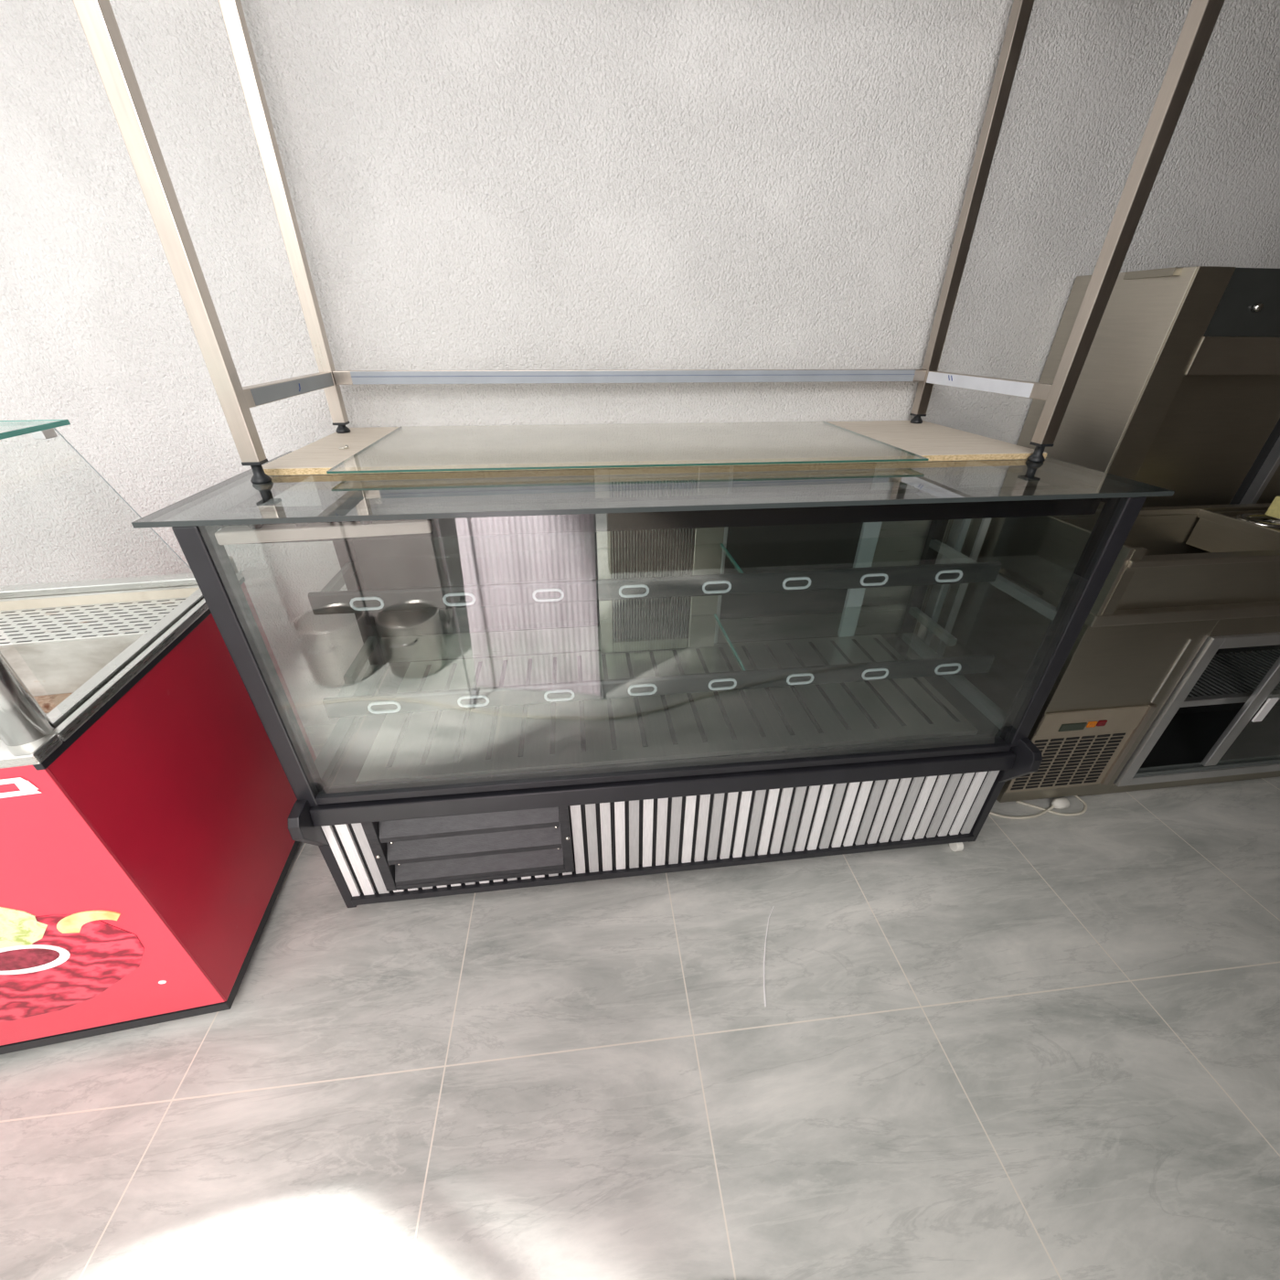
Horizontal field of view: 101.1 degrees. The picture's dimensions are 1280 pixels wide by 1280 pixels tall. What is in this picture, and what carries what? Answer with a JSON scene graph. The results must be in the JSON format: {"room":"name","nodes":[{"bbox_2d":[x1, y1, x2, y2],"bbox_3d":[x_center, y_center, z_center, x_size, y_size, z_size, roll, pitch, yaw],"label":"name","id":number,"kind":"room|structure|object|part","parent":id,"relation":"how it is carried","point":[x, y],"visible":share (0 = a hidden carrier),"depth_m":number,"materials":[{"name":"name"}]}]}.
{"room":"food shop","nodes":[
{"label":"food shop","id":0,"kind":"room"},
{"bbox_2d":[0,0,1279,726],"bbox_3d":[-0.826,-0.944,1.703,8.300,2.900,0.150,-3,31,-6],"label":"wall","id":1,"kind":"structure","parent":0,"point":[474,185],"depth_m":1.55,"materials":[{"name":"white paint"}]},
{"bbox_2d":[0,724,1279,1279],"bbox_3d":[-0.472,1.847,-0.061,8.300,0.100,6.075,-3,31,-6],"label":"floor","id":2,"kind":"structure","parent":0,"point":[1046,1047],"depth_m":1.23,"materials":[{"name":"grey tile"}]},
{"bbox_2d":[0,419,316,1055],"bbox_3d":[-1.465,0.249,1.200,0.774,1.352,0.950,-6,31,-10],"label":"cooler","id":3,"kind":"object","parent":2,"relation":"on","point":[148,849],"visible":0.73,"depth_m":1.20,"materials":[{"name":"red plastic"}]},
{"bbox_3d":[-1.073,-0.028,0.812,0.062,0.457,0.062,-6,31,-10],"label":"canopy post","id":4,"kind":"part","parent":3,"relation":"part of","materials":[{"name":"silver metal"}]},
{"bbox_2d":[0,944,70,974],"bbox_3d":[-1.296,0.669,1.103,0.170,0.094,0.002,-6,31,-10],"label":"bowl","id":5,"kind":"object","parent":3,"relation":"on","point":[64,954],"depth_m":1.12,"materials":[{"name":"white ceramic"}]},
{"bbox_3d":[-1.540,-0.110,1.458,0.650,0.026,0.002,-6,31,-10],"label":"cream trim","id":6,"kind":"part","parent":3,"relation":"part of","materials":[{"name":"beige metal"}]},
{"bbox_3d":[-1.541,-0.110,1.468,0.650,0.040,0.015,-6,31,-10],"label":"trim","id":7,"kind":"part","parent":3,"relation":"part of","materials":[{"name":"white metal"}]},
{"bbox_3d":[-1.393,0.588,1.036,0.751,0.796,0.006,-6,31,-10],"label":"panel","id":8,"kind":"part","parent":3,"relation":"part of","materials":[{"name":"red plastic"}]},
{"bbox_2d":[0,841,299,1055],"bbox_3d":[-1.476,0.754,1.585,0.747,0.030,0.794,-6,31,-10],"label":"tray","id":9,"kind":"object","parent":3,"relation":"on","point":[16,1046],"depth_m":1.30,"materials":[{"name":"metal"}]},
{"bbox_3d":[-1.113,0.360,1.441,0.012,0.800,0.792,-6,31,-10],"label":"panel","id":10,"kind":"part","parent":3,"relation":"part of","materials":[{"name":"red metal"}]},
{"bbox_2d":[131,450,1174,907],"bbox_3d":[0.086,0.039,1.716,2.116,1.206,0.957,-3,31,-6],"label":"display case","id":11,"kind":"object","parent":2,"relation":"on","point":[576,675],"visible":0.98,"depth_m":1.54,"materials":[{"name":"clear glass"}]},
{"bbox_3d":[-0.837,0.096,1.168,0.043,0.733,0.053,-3,31,-6],"label":"corner post","id":12,"kind":"part","parent":11,"relation":"part of","materials":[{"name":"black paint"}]},
{"bbox_3d":[-0.875,-0.357,1.241,0.035,0.030,0.540,-3,31,-6],"label":"rail","id":13,"kind":"part","parent":11,"relation":"part of","materials":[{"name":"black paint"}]},
{"bbox_3d":[-0.897,0.388,1.782,0.027,0.457,0.957,-3,31,-6],"label":"panel","id":14,"kind":"part","parent":11,"relation":"part of","materials":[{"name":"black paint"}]},
{"bbox_2d":[214,512,432,544],"bbox_3d":[-0.612,-0.220,1.028,0.385,0.044,0.044,-3,31,-6],"label":"board","id":15,"kind":"object","parent":11,"relation":"attached to","point":[256,533],"visible":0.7,"depth_m":1.02,"materials":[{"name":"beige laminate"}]},
{"bbox_3d":[-0.874,0.237,1.594,0.045,0.037,0.540,-3,31,-6],"label":"rail","id":16,"kind":"part","parent":11,"relation":"part of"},
{"bbox_3d":[-0.909,-0.208,1.667,0.043,0.720,0.045,-3,31,-6],"label":"post","id":17,"kind":"part","parent":11,"relation":"part of","materials":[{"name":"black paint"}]},
{"bbox_3d":[-0.517,-0.279,1.692,0.745,0.570,0.017,-3,31,-6],"label":"sliding panel","id":18,"kind":"part","parent":11,"relation":"part of","materials":[{"name":"clear glass"}]},
{"bbox_2d":[361,806,574,891],"bbox_3d":[-0.465,0.556,1.491,0.534,0.311,0.081,-3,31,-6],"label":"vent","id":19,"kind":"object","parent":11,"relation":"attached to","point":[414,848],"depth_m":1.47,"materials":[{"name":"black metal"}]},
{"bbox_3d":[0.059,-0.024,1.927,1.910,0.100,0.025,-3,31,-6],"label":"panel","id":20,"kind":"part","parent":11,"relation":"part of","materials":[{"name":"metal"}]},
{"bbox_2d":[72,0,1224,484],"bbox_3d":[0.075,-1.097,1.231,1.989,1.244,0.600,-4,31,-7],"label":"frame","id":21,"kind":"object","parent":11,"relation":"on","point":[98,21],"visible":1,"depth_m":1.26,"materials":[{"name":"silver metal"}]},
{"bbox_3d":[-0.849,-0.897,0.868,0.036,1.169,0.036,-4,31,-7],"label":"post","id":22,"kind":"part","parent":21,"relation":"part of","materials":[{"name":"silver metal"}]},
{"bbox_3d":[-0.928,-1.180,1.344,0.036,1.169,0.036,-4,31,-7],"label":"post","id":23,"kind":"part","parent":21,"relation":"part of","materials":[{"name":"silver metal"}]},
{"bbox_3d":[-0.891,-0.643,1.341,0.028,0.037,0.523,-4,31,-7],"label":"rail","id":24,"kind":"part","parent":21,"relation":"part of","materials":[{"name":"silver metal"}]},
{"bbox_3d":[0.033,-0.850,1.698,1.912,0.037,0.026,-4,31,-7],"label":"rail","id":25,"kind":"part","parent":21,"relation":"part of","materials":[{"name":"silver metal"}]},
{"bbox_3d":[1.000,-1.310,1.587,0.036,1.169,0.036,-4,31,-7],"label":"post","id":26,"kind":"part","parent":21,"relation":"part of","materials":[{"name":"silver metal"}]},
{"bbox_3d":[1.035,-0.771,1.585,0.028,0.037,0.523,-4,31,-7],"label":"rail","id":27,"kind":"part","parent":21,"relation":"part of","materials":[{"name":"silver metal"}]},
{"bbox_3d":[1.079,-1.028,1.111,0.036,1.169,0.036,-4,31,-7],"label":"post","id":28,"kind":"part","parent":21,"relation":"part of","materials":[{"name":"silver metal"}]},
{"bbox_3d":[0.101,-0.428,1.333,2.116,0.010,0.641,-3,31,-6],"label":"glass","id":29,"kind":"part","parent":11,"relation":"part of","materials":[{"name":"clear glass"}]},
{"bbox_2d":[262,420,1046,475],"bbox_3d":[0.075,-0.600,1.596,2.038,0.017,0.592,-3,31,-6],"label":"shelf","id":30,"kind":"object","parent":11,"relation":"on","point":[442,447],"visible":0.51,"depth_m":1.49,"materials":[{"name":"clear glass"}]},
{"bbox_2d":[326,420,928,473],"bbox_3d":[-0.024,-0.581,1.541,1.458,0.005,0.640,-3,31,-6],"label":"sheet","id":31,"kind":"object","parent":30,"relation":"on","point":[330,471],"visible":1,"depth_m":1.28,"materials":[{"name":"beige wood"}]},
{"bbox_3d":[0.106,-0.145,1.437,1.890,0.060,0.014,-3,31,-6],"label":"price rail","id":32,"kind":"part","parent":11,"relation":"part of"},
{"bbox_3d":[0.116,0.126,1.482,1.890,0.060,0.014,-3,31,-6],"label":"price rail","id":33,"kind":"part","parent":11,"relation":"part of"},
{"bbox_3d":[0.134,0.394,1.464,1.950,0.077,0.058,-3,31,-6],"label":"bumper panel","id":34,"kind":"part","parent":11,"relation":"part of","materials":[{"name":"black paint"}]},
{"bbox_3d":[0.132,0.699,1.646,1.950,0.033,0.036,-3,31,-6],"label":"kick rail","id":35,"kind":"part","parent":11,"relation":"part of","materials":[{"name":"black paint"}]},
{"bbox_3d":[0.133,0.351,1.448,1.910,0.046,0.042,-3,31,-6],"label":"rail","id":36,"kind":"part","parent":11,"relation":"part of","materials":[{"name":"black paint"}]},
{"bbox_2d":[387,633,999,739],"bbox_3d":[0.078,0.157,1.847,1.948,0.070,0.850,-3,31,-6],"label":"tray","id":37,"kind":"object","parent":11,"relation":"on","point":[397,671],"depth_m":1.75,"materials":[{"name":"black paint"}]},
{"bbox_2d":[714,614,745,670],"bbox_3d":[0.090,0.028,1.671,1.890,0.009,0.413,-3,31,-6],"label":"glass shelf","id":38,"kind":"object","parent":11,"relation":"attached to","point":[716,618],"depth_m":1.70,"materials":[{"name":"clear glass"}]},
{"bbox_2d":[720,543,743,573],"bbox_3d":[0.086,-0.223,1.580,1.890,0.009,0.313,-3,31,-6],"label":"glass shelf","id":39,"kind":"object","parent":11,"relation":"attached to","point":[722,547],"depth_m":1.63,"materials":[{"name":"clear glass"}]},
{"bbox_3d":[0.518,-0.338,1.806,0.480,0.570,0.017,-3,31,-6],"label":"sliding panel","id":40,"kind":"part","parent":11,"relation":"part of","materials":[{"name":"clear glass"}]},
{"bbox_3d":[0.912,-0.361,1.849,0.195,0.570,0.017,-3,31,-6],"label":"sliding panel","id":41,"kind":"part","parent":11,"relation":"part of","materials":[{"name":"glass"}]},
{"bbox_3d":[1.033,-0.320,1.880,0.043,0.720,0.045,-3,31,-6],"label":"post","id":42,"kind":"part","parent":11,"relation":"part of","materials":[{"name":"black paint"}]},
{"bbox_3d":[1.066,0.125,1.806,0.045,0.037,0.540,-3,31,-6],"label":"rail","id":43,"kind":"part","parent":11,"relation":"part of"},
{"bbox_3d":[1.065,0.275,1.996,0.027,0.457,0.957,-3,31,-6],"label":"panel","id":44,"kind":"part","parent":11,"relation":"part of","materials":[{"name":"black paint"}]},
{"bbox_3d":[1.075,-0.469,1.455,0.035,0.030,0.540,-3,31,-6],"label":"rail","id":45,"kind":"part","parent":11,"relation":"part of","materials":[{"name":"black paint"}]},
{"bbox_3d":[1.105,-0.016,1.380,0.043,0.733,0.053,-3,31,-6],"label":"corner post","id":46,"kind":"part","parent":11,"relation":"part of","materials":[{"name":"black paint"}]},
{"bbox_2d":[763,906,773,1007],"bbox_3d":[0.359,0.878,1.484,0.018,0.004,0.289,9,32,14],"label":"cable","id":47,"kind":"object","parent":2,"relation":"on","point":[773,907],"depth_m":1.45,"materials":[{"name":"white plastic"}]},
{"bbox_2d":[913,483,1002,657],"bbox_3d":[1.252,-0.188,2.336,0.385,0.980,0.034,-3,31,-6],"label":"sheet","id":48,"kind":"object","parent":2,"relation":"on","point":[942,602],"visible":0.29,"depth_m":2.31,"materials":[{"name":"glass"}]},
{"bbox_2d":[989,795,1087,819],"bbox_3d":[1.424,0.585,1.955,0.453,0.040,0.176,-3,31,-6],"label":"power cable","id":49,"kind":"object","parent":2,"relation":"on","point":[1061,803],"visible":0.84,"depth_m":1.91,"materials":[{"name":"white plastic"}]},
{"bbox_2d":[942,266,1279,657],"bbox_3d":[2.128,-0.457,2.105,1.305,1.650,0.360,-3,31,-6],"label":"tall cabinet","id":50,"kind":"object","parent":2,"relation":"on","point":[1177,389],"visible":0.5,"depth_m":1.74,"materials":[{"name":"silver metal"}]},
{"bbox_3d":[2.144,-1.167,1.704,1.280,0.020,0.300,-3,31,-6],"label":"panel","id":51,"kind":"part","parent":50,"relation":"part of","materials":[{"name":"silver metal"}]},
{"bbox_3d":[2.238,-1.024,1.611,1.130,0.170,0.025,-3,31,-6],"label":"header panel","id":52,"kind":"part","parent":50,"relation":"part of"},
{"bbox_3d":[1.823,-0.982,1.555,0.024,0.023,0.013,-3,31,-6],"label":"knob","id":53,"kind":"part","parent":50,"relation":"part of","materials":[{"name":"silver metal"}]},
{"bbox_3d":[2.546,-0.653,1.943,0.488,0.597,0.030,-3,31,-6],"label":"door panel","id":54,"kind":"part","parent":50,"relation":"part of","materials":[{"name":"silver metal"}]},
{"bbox_2d":[961,502,1279,802],"bbox_3d":[2.126,0.040,1.925,1.745,1.018,0.447,-3,31,-6],"label":"counter","id":55,"kind":"object","parent":2,"relation":"on","point":[1170,677],"depth_m":1.75,"materials":[{"name":"beige metal"}]},
{"bbox_3d":[1.274,-0.263,1.627,0.013,0.203,0.434,-3,31,-6],"label":"cheek panel","id":56,"kind":"part","parent":55,"relation":"part of","materials":[{"name":"silver metal"}]},
{"bbox_2d":[1004,728,1133,792],"bbox_3d":[1.493,0.422,1.835,0.375,0.265,0.006,-3,31,-6],"label":"vent grille","id":57,"kind":"object","parent":55,"relation":"attached to","point":[1087,757],"depth_m":1.84,"materials":[{"name":"beige metal"}]},
{"bbox_3d":[1.494,0.268,1.743,0.375,0.093,0.008,-3,31,-6],"label":"service panel","id":58,"kind":"part","parent":55,"relation":"part of","materials":[{"name":"beige metal"}]},
{"bbox_2d":[1086,721,1098,727],"bbox_3d":[1.495,0.279,1.742,0.031,0.024,0.006,-3,31,-6],"label":"rocker switch","id":59,"kind":"object","parent":55,"relation":"attached to","point":[1089,724],"depth_m":1.74,"materials":[{"name":"orange plastic"}]},
{"bbox_2d":[1096,719,1107,726],"bbox_3d":[1.530,0.276,1.745,0.030,0.024,0.006,-3,31,-6],"label":"rocker switch","id":60,"kind":"object","parent":55,"relation":"attached to","point":[1099,722],"depth_m":1.74,"materials":[{"name":"red plastic"}]},
{"bbox_2d":[1003,502,1279,591],"bbox_3d":[2.138,-0.284,1.734,1.725,0.200,0.447,-3,31,-6],"label":"basin","id":61,"kind":"object","parent":55,"relation":"in","point":[1214,548],"depth_m":1.66,"materials":[{"name":"silver metal"}]},
{"bbox_3d":[2.309,0.535,2.052,1.330,0.032,0.010,-3,31,-6],"label":"kick plate","id":62,"kind":"part","parent":55,"relation":"part of","materials":[{"name":"grey metal"}]},
{"bbox_3d":[2.343,0.223,1.853,1.192,0.630,0.042,-3,31,-6],"label":"door frame","id":63,"kind":"part","parent":55,"relation":"part of","materials":[{"name":"metal"}]},
{"bbox_3d":[2.163,-0.192,1.561,1.725,0.148,0.040,-3,31,-6],"label":"raised panel","id":64,"kind":"part","parent":55,"relation":"part of","materials":[{"name":"silver metal"}]},
{"bbox_2d":[1186,649,1279,697],"bbox_3d":[2.314,0.123,2.005,1.131,0.005,0.265,-3,31,-6],"label":"wire shelf","id":65,"kind":"object","parent":55,"relation":"attached to","point":[1226,653],"depth_m":2.00,"materials":[{"name":"black metal"}]},
{"bbox_3d":[2.111,0.232,1.819,0.050,0.535,0.016,-3,31,-6],"label":"sliding door","id":66,"kind":"part","parent":55,"relation":"part of","materials":[{"name":"metal"}]},
{"bbox_2d":[1232,516,1279,523],"bbox_3d":[2.070,-0.387,1.778,0.200,0.012,0.155,-3,31,-6],"label":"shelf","id":67,"kind":"object","parent":55,"relation":"attached to","point":[1267,519],"depth_m":1.79,"materials":[{"name":"silver metal"}]},
{"bbox_2d":[1265,496,1279,519],"bbox_3d":[2.159,-0.433,1.726,0.130,0.065,0.070,-3,31,-6],"label":"sponge","id":68,"kind":"object","parent":55,"relation":"on","point":[1274,510],"visible":1,"depth_m":1.73,"materials":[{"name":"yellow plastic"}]}
]}

